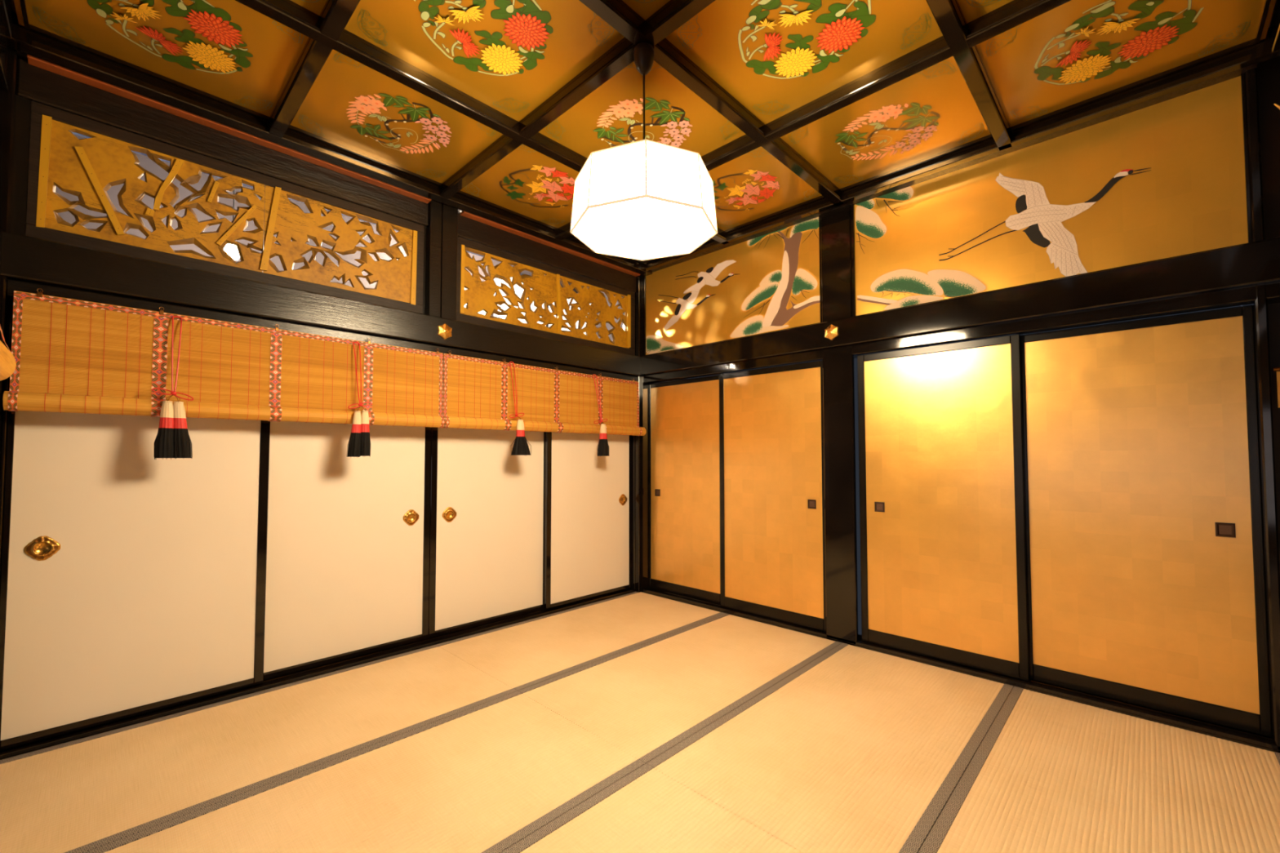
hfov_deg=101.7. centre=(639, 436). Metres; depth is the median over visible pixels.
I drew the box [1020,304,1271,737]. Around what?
door
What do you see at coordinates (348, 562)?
door
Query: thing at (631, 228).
diffuser
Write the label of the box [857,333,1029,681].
door
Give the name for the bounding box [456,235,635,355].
transom
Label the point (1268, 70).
wall
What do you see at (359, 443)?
tassel
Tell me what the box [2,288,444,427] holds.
bamboo blind
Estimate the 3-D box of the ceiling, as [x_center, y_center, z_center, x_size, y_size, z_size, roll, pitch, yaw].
[0.087,-1.694,2.187,4.600,0.154,4.300,-2,-3,44]
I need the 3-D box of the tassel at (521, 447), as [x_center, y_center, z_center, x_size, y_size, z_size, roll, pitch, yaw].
[-0.890,-0.206,3.861,0.123,0.705,0.182,-2,-3,44]
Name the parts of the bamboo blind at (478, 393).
heading rod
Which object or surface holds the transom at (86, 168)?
attached to the wall at (28, 264)
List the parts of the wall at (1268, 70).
opening rail, opening rail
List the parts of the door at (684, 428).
rail, rail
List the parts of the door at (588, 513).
rail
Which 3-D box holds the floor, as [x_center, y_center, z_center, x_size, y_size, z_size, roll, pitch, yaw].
[-1.094,1.352,0.641,8.700,0.121,8.400,-2,-3,44]
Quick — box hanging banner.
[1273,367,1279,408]
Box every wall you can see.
[0,8,1279,568]
[0,48,641,759]
[55,131,622,342]
[640,62,1279,753]
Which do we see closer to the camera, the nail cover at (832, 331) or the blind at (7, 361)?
the blind at (7, 361)
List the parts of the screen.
paper pane, paper pane, paper pane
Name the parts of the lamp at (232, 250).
bulb, stem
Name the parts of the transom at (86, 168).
carved panel, frame rail, frame rail, carved panel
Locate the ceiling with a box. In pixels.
[0,0,1279,275]
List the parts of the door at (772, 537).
rail, rail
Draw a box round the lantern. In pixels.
[1273,102,1279,109]
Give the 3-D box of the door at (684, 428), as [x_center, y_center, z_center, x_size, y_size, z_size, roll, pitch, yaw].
[0.398,0.450,4.663,0.845,1.925,0.032,-2,-3,44]
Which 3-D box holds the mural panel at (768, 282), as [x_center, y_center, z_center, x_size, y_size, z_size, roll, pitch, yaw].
[0.681,-1.192,4.362,1.740,0.815,0.019,-2,-3,44]
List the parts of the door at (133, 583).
rail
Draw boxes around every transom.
[25,100,424,313]
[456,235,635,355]
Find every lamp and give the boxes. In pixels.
[223,189,239,259]
[569,42,717,260]
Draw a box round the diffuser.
[573,197,715,258]
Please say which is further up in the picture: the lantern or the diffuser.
the lantern
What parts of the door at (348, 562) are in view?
rail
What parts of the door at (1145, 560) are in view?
rail, rail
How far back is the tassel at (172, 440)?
2.48 m
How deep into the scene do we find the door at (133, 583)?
2.49 m
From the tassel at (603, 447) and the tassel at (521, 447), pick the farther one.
the tassel at (603, 447)
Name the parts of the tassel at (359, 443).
cord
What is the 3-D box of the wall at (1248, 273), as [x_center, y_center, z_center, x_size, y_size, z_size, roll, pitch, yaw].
[1.448,-0.104,3.571,3.960,3.110,0.255,-2,-3,44]
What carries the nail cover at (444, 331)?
attached to the wall at (28, 264)
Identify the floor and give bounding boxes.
[0,591,1279,852]
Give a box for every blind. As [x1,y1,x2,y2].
[0,325,16,381]
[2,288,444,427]
[442,350,646,435]
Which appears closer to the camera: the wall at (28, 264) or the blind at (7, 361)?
the blind at (7, 361)
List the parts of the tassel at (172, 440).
cord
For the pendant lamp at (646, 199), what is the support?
hanging from the ceiling
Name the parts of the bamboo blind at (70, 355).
heading rod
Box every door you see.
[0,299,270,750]
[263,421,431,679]
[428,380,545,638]
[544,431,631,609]
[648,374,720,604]
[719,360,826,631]
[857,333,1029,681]
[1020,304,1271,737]
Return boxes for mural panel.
[645,217,820,355]
[854,75,1248,315]
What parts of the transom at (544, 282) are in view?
carved panel, frame rail, frame rail, carved panel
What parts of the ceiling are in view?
moulding, moulding, moulding, moulding, moulding, moulding, moulding, moulding, moulding, moulding, moulding, moulding, moulding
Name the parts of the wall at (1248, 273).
mural moulding, corner post, mural moulding, post, mural moulding, wall plate, frieze rail, sill, mural moulding, post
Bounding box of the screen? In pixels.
[463,277,591,334]
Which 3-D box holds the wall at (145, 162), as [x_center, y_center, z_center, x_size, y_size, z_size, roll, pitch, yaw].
[-2.673,-0.491,4.199,2.415,4.070,7.200,-2,-3,44]
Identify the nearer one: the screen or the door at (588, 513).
the door at (588, 513)
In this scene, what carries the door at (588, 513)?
in the wall at (28, 264)
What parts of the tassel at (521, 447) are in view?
cord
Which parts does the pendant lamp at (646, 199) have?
shade panel, shade panel, shade frame, cord, shade panel, shade panel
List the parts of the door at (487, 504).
rail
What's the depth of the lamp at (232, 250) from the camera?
3.51 m
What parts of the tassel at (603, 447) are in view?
cord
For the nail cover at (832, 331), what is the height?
0.112 m
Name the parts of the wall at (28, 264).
post moulding, post, sill, frieze rail, post, corner post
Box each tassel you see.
[151,315,193,459]
[346,342,372,457]
[509,361,531,456]
[592,373,608,456]
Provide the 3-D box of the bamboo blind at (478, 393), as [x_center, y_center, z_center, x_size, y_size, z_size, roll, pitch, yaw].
[-0.646,-0.296,4.207,0.083,0.531,1.943,-2,-3,44]
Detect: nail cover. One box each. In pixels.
[437,323,452,339]
[824,324,839,340]
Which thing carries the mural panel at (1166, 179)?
attached to the wall at (1248, 273)
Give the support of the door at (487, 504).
in the wall at (28, 264)
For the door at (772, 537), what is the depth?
3.98 m
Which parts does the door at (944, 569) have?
rail, rail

